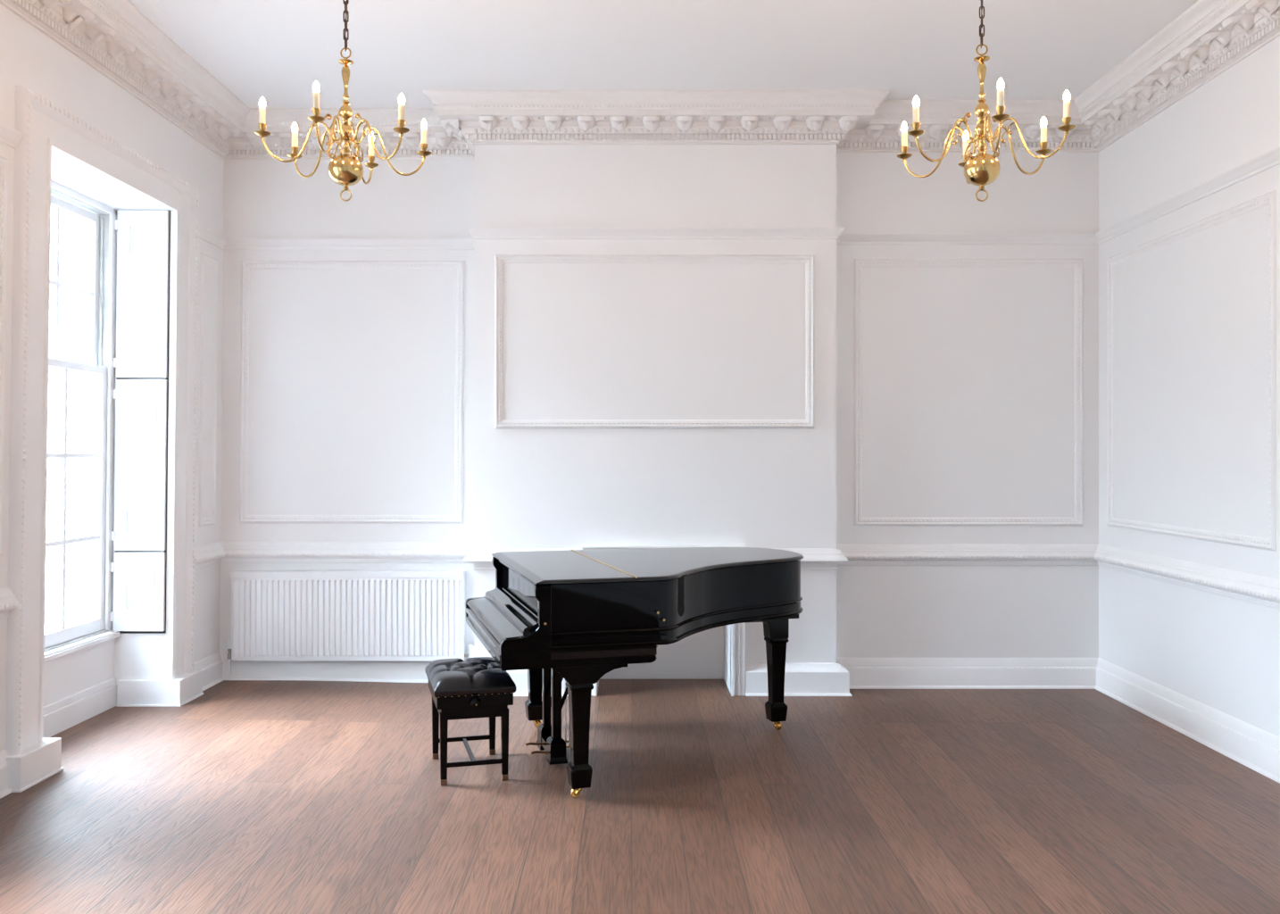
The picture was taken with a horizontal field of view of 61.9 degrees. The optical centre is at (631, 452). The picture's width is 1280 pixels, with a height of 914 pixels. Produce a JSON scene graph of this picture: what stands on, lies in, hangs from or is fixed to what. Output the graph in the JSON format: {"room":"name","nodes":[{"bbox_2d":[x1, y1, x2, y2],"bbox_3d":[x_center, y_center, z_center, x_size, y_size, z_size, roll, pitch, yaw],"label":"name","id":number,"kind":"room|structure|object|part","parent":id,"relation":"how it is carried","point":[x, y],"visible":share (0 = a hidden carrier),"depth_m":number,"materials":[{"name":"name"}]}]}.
{"room":"music room","nodes":[
{"label":"music room","id":0,"kind":"room"},
{"bbox_2d":[0,2,224,751],"bbox_3d":[-3.127,-0.395,2.200,0.566,3.950,11.006,0,0,1],"label":"wall","id":1,"kind":"structure","parent":0,"point":[29,59],"depth_m":6.17,"materials":[{"name":"paint"}]},
{"bbox_2d":[0,156,8,556],"bbox_3d":[-2.845,-0.430,4.389,0.050,1.800,0.881,0,0,1],"label":"trim","id":2,"kind":"structure","parent":1,"relation":"attached to","point":[4,162],"depth_m":4.81,"materials":[{"name":"paint"}]},
{"bbox_2d":[5,85,199,756],"bbox_3d":[-2.817,-0.143,5.845,0.122,3.079,1.911,0,0,1],"label":"trim","id":3,"kind":"structure","parent":1,"relation":"attached to","point":[45,127],"depth_m":5.12,"materials":[{"name":"paint"}]},
{"bbox_2d":[44,180,170,662],"bbox_3d":[-3.108,-0.194,5.845,0.557,2.643,1.402,0,0,0],"label":"window","id":4,"kind":"structure","parent":1,"relation":"in","point":[138,569],"depth_m":6.51,"materials":[{"name":"paint"}]},
{"bbox_3d":[-3.271,-0.958,5.845,0.057,0.965,1.287,0,0,1],"label":"sash","id":5,"kind":"part","parent":4,"relation":"part of","materials":[{"name":"paint"}]},
{"bbox_3d":[-3.233,0.277,5.845,0.069,1.594,1.287,0,0,1],"label":"sash","id":6,"kind":"part","parent":4,"relation":"part of","materials":[{"name":"paint"}]},
{"bbox_3d":[-3.261,1.107,5.845,0.225,0.040,1.390,0,0,1],"label":"sill","id":7,"kind":"part","parent":4,"relation":"part of","materials":[{"name":"paint"}]},
{"bbox_3d":[-3.227,-0.973,5.845,0.024,0.905,1.266,0,0,1],"label":"sash cord","id":8,"kind":"part","parent":4,"relation":"part of","materials":[{"name":"paint"}]},
{"bbox_2d":[113,552,165,631],"bbox_3d":[-3.014,0.851,6.522,0.310,0.481,0.028,0,0,0],"label":"shutter","id":9,"kind":"object","parent":4,"relation":"attached to","point":[138,577],"depth_m":6.51,"materials":[{"name":"paint"}]},
{"bbox_2d":[114,379,166,550],"bbox_3d":[-3.005,0.076,6.522,0.316,1.048,0.028,0,0,0],"label":"shutter","id":10,"kind":"object","parent":4,"relation":"attached to","point":[140,494],"depth_m":6.51,"materials":[{"name":"paint"}]},
{"bbox_2d":[116,209,169,377],"bbox_3d":[-2.993,-0.969,6.522,0.316,1.022,0.028,0,0,0],"label":"shutter","id":11,"kind":"object","parent":4,"relation":"attached to","point":[143,253],"depth_m":6.51,"materials":[{"name":"paint"}]},
{"bbox_2d":[0,651,224,798],"bbox_3d":[-3.057,1.465,2.159,0.435,0.209,10.314,0,0,1],"label":"baseboard","id":12,"kind":"structure","parent":1,"relation":"attached to","point":[37,762],"depth_m":6.20,"materials":[{"name":"paint"}]},
{"bbox_2d":[0,541,224,619],"bbox_3d":[-2.883,0.685,2.155,0.063,0.146,10.314,0,0,1],"label":"trim","id":13,"kind":"structure","parent":1,"relation":"attached to","point":[206,555],"depth_m":6.90,"materials":[{"name":"paint"}]},
{"bbox_2d":[0,121,226,249],"bbox_3d":[-2.842,-1.429,2.156,0.048,0.074,10.313,0,0,1],"label":"trim","id":14,"kind":"structure","parent":1,"relation":"attached to","point":[10,137],"depth_m":4.88,"materials":[{"name":"paint"}]},
{"bbox_2d":[0,0,249,158],"bbox_3d":[-2.708,-2.140,2.155,0.289,0.260,10.313,0,0,1],"label":"trim","id":15,"kind":"structure","parent":1,"relation":"attached to","point":[113,37],"depth_m":5.79,"materials":[{"name":"paint"}]},
{"bbox_2d":[198,252,217,526],"bbox_3d":[-2.809,-0.410,7.079,0.035,1.790,0.261,0,0,0],"label":"trim","id":16,"kind":"structure","parent":1,"relation":"attached to","point":[204,258],"depth_m":7.12,"materials":[{"name":"paint"}]},
{"bbox_2d":[219,159,473,652],"bbox_3d":[-2.064,-0.375,7.556,2.272,3.990,0.488,0,0,0],"label":"wall","id":17,"kind":"structure","parent":0,"point":[352,372],"depth_m":7.31,"materials":[{"name":"paint"}]},
{"bbox_2d":[220,541,473,563],"bbox_3d":[-1.925,0.685,7.281,1.794,0.146,0.062,0,0,0],"label":"trim","id":18,"kind":"structure","parent":17,"relation":"attached to","point":[235,552],"depth_m":7.29,"materials":[{"name":"paint"}]},
{"bbox_2d":[223,238,473,249],"bbox_3d":[-1.915,-1.429,7.290,1.775,0.074,0.045,0,0,0],"label":"trim","id":19,"kind":"structure","parent":17,"relation":"attached to","point":[231,244],"depth_m":7.29,"materials":[{"name":"paint"}]},
{"bbox_2d":[224,108,473,159],"bbox_3d":[-1.913,-2.140,7.172,1.769,0.260,0.280,0,0,0],"label":"trim","id":20,"kind":"structure","parent":17,"relation":"attached to","point":[246,145],"depth_m":7.14,"materials":[{"name":"paint"}]},
{"bbox_2d":[226,570,473,680],"bbox_3d":[-1.915,1.187,7.260,1.683,0.766,0.102,0,0,0],"label":"radiator","id":21,"kind":"object","parent":17,"relation":"attached to","point":[277,615],"visible":0.96,"depth_m":7.21,"materials":[{"name":"white metal"}]},
{"bbox_3d":[-2.707,1.109,7.259,0.004,0.582,0.094,0,0,0],"label":"panel","id":22,"kind":"part","parent":21,"relation":"part of","materials":[{"name":"white metal"}]},
{"bbox_2d":[231,570,465,578],"bbox_3d":[-1.925,0.826,7.258,1.568,0.044,0.099,0,0,0],"label":"grille","id":23,"kind":"object","parent":21,"relation":"attached to","point":[236,574],"depth_m":7.21,"materials":[{"name":"white metal"}]},
{"bbox_3d":[-1.143,1.109,7.259,0.004,0.582,0.094,0,0,0],"label":"panel","id":24,"kind":"part","parent":21,"relation":"part of","materials":[{"name":"white metal"}]},
{"bbox_2d":[239,260,465,523],"bbox_3d":[-1.919,-0.415,7.303,1.546,1.800,0.018,0,0,0],"label":"trim","id":25,"kind":"structure","parent":17,"relation":"attached to","point":[459,266],"depth_m":7.30,"materials":[{"name":"paint"}]},
{"bbox_2d":[0,679,1279,913],"bbox_3d":[-0.013,1.560,2.050,6.675,0.020,11.000,0,0,0],"label":"floor","id":26,"kind":"structure","parent":0,"point":[243,796],"depth_m":4.64,"materials":[{"name":"brown wood"}]},
{"bbox_2d":[425,656,516,785],"bbox_3d":[-0.809,1.313,5.296,0.385,0.514,0.594,0,0,-15],"label":"stool","id":27,"kind":"object","parent":26,"relation":"on","point":[476,687],"visible":0.97,"depth_m":5.08,"materials":[{"name":"black leather"}]},
{"bbox_3d":[-1.008,1.386,5.473,0.037,0.312,0.037,0,0,-15],"label":"leg","id":28,"kind":"part","parent":27,"relation":"part of","materials":[{"name":"black paint"}]},
{"bbox_3d":[-0.890,1.386,5.042,0.037,0.312,0.037,0,0,-15],"label":"leg","id":29,"kind":"part","parent":27,"relation":"part of","materials":[{"name":"black paint"}]},
{"bbox_3d":[-0.809,1.173,5.296,0.360,0.066,0.524,0,0,-15],"label":"seat frame","id":30,"kind":"part","parent":27,"relation":"part of","materials":[{"name":"black paint"}]},
{"bbox_2d":[425,656,516,697],"bbox_3d":[-0.809,1.100,5.296,0.385,0.088,0.555,0,0,-15],"label":"cushion","id":31,"kind":"object","parent":27,"relation":"on","point":[477,677],"depth_m":5.08,"materials":[{"name":"black leather"}]},
{"bbox_3d":[-0.809,1.234,5.296,0.316,0.060,0.472,0,0,-15],"label":"under frame","id":32,"kind":"part","parent":27,"relation":"part of","materials":[{"name":"black paint"}]},
{"bbox_3d":[-0.736,1.185,5.027,0.054,0.054,0.033,0,0,-15],"label":"height knob","id":33,"kind":"part","parent":27,"relation":"part of","materials":[{"name":"black paint"}]},
{"bbox_3d":[-0.728,1.386,5.550,0.037,0.312,0.037,0,0,-15],"label":"leg","id":34,"kind":"part","parent":27,"relation":"part of","materials":[{"name":"black paint"}]},
{"bbox_3d":[-0.610,1.386,5.119,0.037,0.312,0.037,0,0,-15],"label":"leg","id":35,"kind":"part","parent":27,"relation":"part of","materials":[{"name":"black paint"}]},
{"bbox_2d":[465,547,803,797],"bbox_3d":[0.123,1.068,5.633,1.840,1.005,1.432,0,0,-15],"label":"grand piano","id":36,"kind":"object","parent":26,"relation":"on","point":[577,617],"visible":1,"depth_m":5.21,"materials":[{"name":"black paint"}]},
{"bbox_3d":[-0.574,0.603,5.442,0.051,0.019,1.304,0,0,-15],"label":"lid rail","id":37,"kind":"part","parent":36,"relation":"part of","materials":[{"name":"black paint"}]},
{"bbox_3d":[-0.573,0.762,5.442,0.017,0.015,1.300,0,0,-15],"label":"fallboard hinge rail","id":38,"kind":"part","parent":36,"relation":"part of","materials":[{"name":"black paint"}]},
{"bbox_3d":[-0.553,1.281,6.085,0.112,0.474,0.112,0,0,-15],"label":"leg","id":39,"kind":"part","parent":36,"relation":"part of","materials":[{"name":"black paint"}]},
{"bbox_3d":[-0.346,1.237,5.577,0.006,0.546,0.007,0,0,-15],"label":"pedal rod","id":40,"kind":"part","parent":36,"relation":"part of","materials":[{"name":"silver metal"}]},
{"bbox_3d":[-0.239,1.281,4.862,0.112,0.474,0.112,0,0,-15],"label":"leg","id":41,"kind":"part","parent":36,"relation":"part of","materials":[{"name":"black paint"}]},
{"bbox_3d":[-0.207,0.887,4.818,0.762,0.101,0.006,0,0,-15],"label":"moulding","id":42,"kind":"part","parent":36,"relation":"part of","materials":[{"name":"black paint"}]},
{"bbox_3d":[0.422,0.581,5.715,1.219,0.021,1.432,0,0,-15],"label":"lid","id":43,"kind":"part","parent":36,"relation":"part of","materials":[{"name":"black paint"}]},
{"bbox_3d":[0.819,1.281,6.056,0.112,0.474,0.112,0,0,-15],"label":"leg","id":44,"kind":"part","parent":36,"relation":"part of","materials":[{"name":"black paint"}]},
{"bbox_2d":[473,144,836,692],"bbox_3d":[0.152,-0.375,7.378,2.361,3.990,0.843,0,0,0],"label":"wall","id":45,"kind":"structure","parent":0,"point":[582,341],"depth_m":6.96,"materials":[{"name":"paint"}]},
{"bbox_2d":[423,93,473,154],"bbox_3d":[-1.168,-2.140,6.995,0.280,0.260,0.635,0,0,0],"label":"trim","id":46,"kind":"structure","parent":45,"relation":"attached to","point":[452,127],"depth_m":6.88,"materials":[{"name":"paint"}]},
{"bbox_2d":[494,254,814,428],"bbox_3d":[0.147,-0.724,6.942,2.085,1.133,0.030,0,0,0],"label":"trim","id":47,"kind":"structure","parent":45,"relation":"attached to","point":[500,260],"depth_m":6.94,"materials":[{"name":"paint"}]},
{"bbox_2d":[465,226,844,239],"bbox_3d":[0.152,-1.429,6.934,2.451,0.074,0.045,0,0,0],"label":"trim","id":48,"kind":"structure","parent":45,"relation":"attached to","point":[477,232],"depth_m":6.93,"materials":[{"name":"paint"}]},
{"bbox_2d":[462,548,848,569],"bbox_3d":[0.152,0.696,6.924,2.493,0.139,0.066,0,0,0],"label":"trim","id":49,"kind":"structure","parent":45,"relation":"attached to","point":[813,559],"depth_m":6.94,"materials":[{"name":"paint"}]},
{"bbox_2d":[423,90,889,144],"bbox_3d":[0.152,-2.140,6.817,2.921,0.260,0.280,0,0,0],"label":"trim","id":50,"kind":"structure","parent":45,"relation":"attached to","point":[489,117],"depth_m":6.75,"materials":[{"name":"paint"}]},
{"bbox_2d":[219,650,1098,696],"bbox_3d":[0.147,1.475,7.092,5.955,0.229,0.440,0,0,0],"label":"baseboard","id":51,"kind":"structure","parent":45,"relation":"attached to","point":[836,678],"depth_m":7.11,"materials":[{"name":"paint"}]},
{"bbox_2d":[581,545,746,696],"bbox_3d":[0.207,1.087,6.913,1.066,0.966,0.084,0,0,0],"label":"fireplace surround","id":52,"kind":"object","parent":45,"relation":"attached to","point":[737,631],"visible":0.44,"depth_m":6.88,"materials":[{"name":"paint"}]},
{"bbox_3d":[0.207,0.611,6.915,1.066,0.014,0.080,0,0,0],"label":"moulding","id":53,"kind":"part","parent":52,"relation":"part of","materials":[{"name":"paint"}]},
{"bbox_2d":[836,94,888,148],"bbox_3d":[1.473,-2.140,6.909,0.129,0.260,0.525,0,0,-45],"label":"trim","id":54,"kind":"structure","parent":45,"relation":"attached to","point":[866,120],"depth_m":6.89,"materials":[{"name":"paint"}]},
{"bbox_2d":[126,0,1198,108],"bbox_3d":[-0.013,-2.345,2.075,6.975,0.150,11.050,0,0,0],"label":"ceiling","id":55,"kind":"structure","parent":0,"point":[275,51],"depth_m":5.92,"materials":[{"name":"paint"}]},
{"bbox_2d":[254,0,432,201],"bbox_3d":[-1.133,-1.638,4.225,0.605,1.287,0.689,0,0,5],"label":"chandelier","id":56,"kind":"object","parent":55,"relation":"hanging from","point":[345,170],"visible":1,"depth_m":4.20,"materials":[{"name":"gold metal"}]},
{"bbox_3d":[-1.417,-1.341,4.090,0.024,0.044,0.023,0,0,-25],"label":"bulb","id":57,"kind":"part","parent":56,"relation":"part of","materials":[{"name":"beige glass"}]},
{"bbox_3d":[-1.392,-1.341,4.403,0.024,0.044,0.023,0,0,34],"label":"bulb","id":58,"kind":"part","parent":56,"relation":"part of","materials":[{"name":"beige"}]},
{"bbox_3d":[-1.285,-1.227,4.153,0.306,0.210,0.013,0,0,-25],"label":"arm","id":59,"kind":"part","parent":56,"relation":"part of","materials":[{"name":"gold metal"}]},
{"bbox_3d":[-1.158,-1.341,3.912,0.023,0.044,0.024,0,0,5],"label":"bulb","id":60,"kind":"part","parent":56,"relation":"part of","materials":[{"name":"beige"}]},
{"bbox_3d":[-1.272,-1.227,4.320,0.306,0.210,0.013,0,0,34],"label":"arm","id":61,"kind":"part","parent":56,"relation":"part of","materials":[{"name":"gold metal"}]},
{"bbox_3d":[-1.146,-1.227,4.058,0.013,0.210,0.306,0,0,5],"label":"arm","id":62,"kind":"part","parent":56,"relation":"part of","materials":[{"name":"gold metal"}]},
{"bbox_3d":[-1.133,-1.356,4.225,0.054,0.361,0.054,0,0,4],"label":"stem","id":63,"kind":"part","parent":56,"relation":"part of","materials":[{"name":"gold metal"}]},
{"bbox_3d":[-1.133,-1.109,4.225,0.136,0.143,0.136,0,0,5],"label":"globe","id":64,"kind":"part","parent":56,"relation":"part of","materials":[{"name":"gold metal"}]},
{"bbox_3d":[-1.133,-1.926,4.225,0.017,0.672,0.017,0,0,-41],"label":"chain","id":65,"kind":"part","parent":56,"relation":"part of","materials":[{"name":"grey metal"}]},
{"bbox_3d":[-1.133,-1.549,4.225,0.060,0.028,0.060,0,0,5],"label":"cap dish","id":66,"kind":"part","parent":56,"relation":"part of","materials":[{"name":"gold metal"}]},
{"bbox_3d":[-1.120,-1.227,4.393,0.013,0.210,0.306,0,0,5],"label":"arm","id":67,"kind":"part","parent":56,"relation":"part of","materials":[{"name":"gold metal"}]},
{"bbox_3d":[-0.995,-1.227,4.130,0.306,0.210,0.013,0,0,35],"label":"arm","id":68,"kind":"part","parent":56,"relation":"part of","materials":[{"name":"gold metal"}]},
{"bbox_3d":[-0.982,-1.227,4.297,0.306,0.210,0.013,0,0,-25],"label":"arm","id":69,"kind":"part","parent":56,"relation":"part of","materials":[{"name":"gold metal"}]},
{"bbox_3d":[-0.874,-1.341,4.047,0.024,0.044,0.023,0,0,34],"label":"bulb","id":70,"kind":"part","parent":56,"relation":"part of","materials":[{"name":"beige glass"}]},
{"bbox_3d":[-0.850,-1.341,4.360,0.024,0.044,0.023,0,0,-26],"label":"bulb","id":71,"kind":"part","parent":56,"relation":"part of","materials":[{"name":"beige glass"}]},
{"bbox_2d":[897,0,1075,201],"bbox_3d":[1.355,-1.615,4.130,0.689,1.287,0.605,0,0,36],"label":"chandelier","id":72,"kind":"object","parent":55,"relation":"hanging from","point":[982,169],"visible":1,"depth_m":4.10,"materials":[{"name":"gold metal"}]},
{"bbox_3d":[1.102,-1.318,4.317,0.024,0.044,0.023,0,0,36],"label":"bulb","id":73,"kind":"part","parent":72,"relation":"part of","materials":[{"name":"beige glass"}]},
{"bbox_3d":[1.067,-1.318,4.005,0.024,0.044,0.023,0,0,-24],"label":"bulb","id":74,"kind":"part","parent":72,"relation":"part of","materials":[{"name":"beige glass"}]},
{"bbox_3d":[1.220,-1.204,4.230,0.306,0.210,0.013,0,0,36],"label":"arm","id":75,"kind":"part","parent":72,"relation":"part of","materials":[{"name":"gold metal"}]},
{"bbox_3d":[1.201,-1.204,4.063,0.306,0.210,0.013,0,0,-24],"label":"arm","id":76,"kind":"part","parent":72,"relation":"part of","materials":[{"name":"gold metal"}]},
{"bbox_3d":[1.390,-1.318,4.442,0.023,0.044,0.024,0,0,7],"label":"bulb","id":77,"kind":"part","parent":72,"relation":"part of","materials":[{"name":"beige glass"}]},
{"bbox_3d":[1.374,-1.204,4.297,0.013,0.210,0.306,0,0,7],"label":"arm","id":78,"kind":"part","parent":72,"relation":"part of","materials":[{"name":"gold metal"}]},
{"bbox_3d":[1.355,-1.333,4.130,0.054,0.361,0.054,0,0,6],"label":"stem","id":79,"kind":"part","parent":72,"relation":"part of","materials":[{"name":"gold metal"}]},
{"bbox_3d":[1.355,-1.086,4.130,0.136,0.143,0.136,0,0,6],"label":"globe","id":80,"kind":"part","parent":72,"relation":"part of","materials":[{"name":"gold metal"}]},
{"bbox_3d":[1.355,-1.903,4.130,0.017,0.672,0.017,0,0,-38],"label":"chain","id":81,"kind":"part","parent":72,"relation":"part of","materials":[{"name":"grey metal"}]},
{"bbox_3d":[1.355,-1.526,4.130,0.060,0.028,0.060,0,0,6],"label":"cap dish","id":82,"kind":"part","parent":72,"relation":"part of","materials":[{"name":"gold metal"}]},
{"bbox_3d":[1.336,-1.204,3.963,0.013,0.210,0.306,0,0,7],"label":"arm","id":83,"kind":"part","parent":72,"relation":"part of","materials":[{"name":"gold metal"}]},
{"bbox_3d":[1.319,-1.318,3.818,0.023,0.044,0.024,0,0,6],"label":"bulb","id":84,"kind":"part","parent":72,"relation":"part of","materials":[{"name":"beige glass"}]},
{"bbox_3d":[1.509,-1.204,4.197,0.306,0.210,0.013,0,0,-24],"label":"arm","id":85,"kind":"part","parent":72,"relation":"part of","materials":[{"name":"gold metal"}]},
{"bbox_3d":[1.490,-1.204,4.030,0.306,0.210,0.013,0,0,36],"label":"arm","id":86,"kind":"part","parent":72,"relation":"part of","materials":[{"name":"gold metal"}]},
{"bbox_3d":[1.643,-1.318,4.255,0.024,0.044,0.023,0,0,-24],"label":"bulb","id":87,"kind":"part","parent":72,"relation":"part of","materials":[{"name":"beige glass"}]},
{"bbox_3d":[1.607,-1.318,3.943,0.024,0.044,0.023,0,0,36],"label":"bulb","id":88,"kind":"part","parent":72,"relation":"part of","materials":[{"name":"beige glass"}]},
{"bbox_2d":[836,152,1098,657],"bbox_3d":[2.329,-0.375,7.470,2.192,3.990,0.660,0,0,0],"label":"wall","id":89,"kind":"structure","parent":0,"point":[968,372],"depth_m":7.14,"materials":[{"name":"paint"}]},
{"bbox_2d":[836,232,1097,244],"bbox_3d":[2.229,-1.429,7.117,1.792,0.074,0.045,0,0,0],"label":"trim","id":90,"kind":"structure","parent":89,"relation":"attached to","point":[844,238],"depth_m":7.11,"materials":[{"name":"paint"}]},
{"bbox_2d":[836,99,1098,152],"bbox_3d":[2.229,-2.140,7.000,1.792,0.260,0.280,0,0,0],"label":"trim","id":91,"kind":"structure","parent":89,"relation":"attached to","point":[883,134],"depth_m":6.97,"materials":[{"name":"paint"}]},
{"bbox_2d":[836,543,1098,565],"bbox_3d":[2.229,0.685,7.109,1.792,0.146,0.062,0,0,0],"label":"trim","id":92,"kind":"structure","parent":89,"relation":"attached to","point":[857,554],"depth_m":7.12,"materials":[{"name":"paint"}]},
{"bbox_2d":[853,258,1083,525],"bbox_3d":[2.252,-0.403,7.131,1.537,1.790,0.018,0,0,0],"label":"trim","id":93,"kind":"structure","parent":89,"relation":"attached to","point":[858,263],"depth_m":7.13,"materials":[{"name":"paint"}]},
{"bbox_2d":[1098,35,1279,737],"bbox_3d":[3.275,-0.375,2.200,0.300,3.990,11.000,0,0,0],"label":"wall","id":94,"kind":"structure","parent":0,"point":[1191,313],"depth_m":5.97,"materials":[{"name":"paint"}]},
{"bbox_2d":[1074,0,1279,151],"bbox_3d":[2.985,-2.140,2.070,0.280,0.260,10.140,0,0,0],"label":"trim","id":95,"kind":"structure","parent":94,"relation":"attached to","point":[1209,37],"depth_m":5.82,"materials":[{"name":"paint"}]},
{"bbox_2d":[1094,657,1279,783],"bbox_3d":[3.099,1.482,2.070,0.052,0.217,10.140,0,0,0],"label":"baseboard","id":96,"kind":"structure","parent":94,"relation":"attached to","point":[1255,748],"depth_m":5.86,"materials":[{"name":"paint"}]},
{"bbox_2d":[1094,544,1279,609],"bbox_3d":[3.094,0.685,2.070,0.062,0.146,10.140,0,0,0],"label":"trim","id":97,"kind":"structure","parent":94,"relation":"attached to","point":[1265,591],"depth_m":5.86,"materials":[{"name":"paint"}]},
{"bbox_2d":[1095,145,1279,244],"bbox_3d":[3.103,-1.429,2.070,0.045,0.074,10.140,0,0,0],"label":"trim","id":98,"kind":"structure","parent":94,"relation":"attached to","point":[1269,159],"depth_m":5.86,"materials":[{"name":"paint"}]},
{"bbox_2d":[1106,190,1276,551],"bbox_3d":[3.115,-0.398,6.077,0.020,1.755,1.815,0,0,0],"label":"trim","id":99,"kind":"structure","parent":94,"relation":"attached to","point":[1269,544],"depth_m":5.72,"materials":[{"name":"paint"}]}
]}

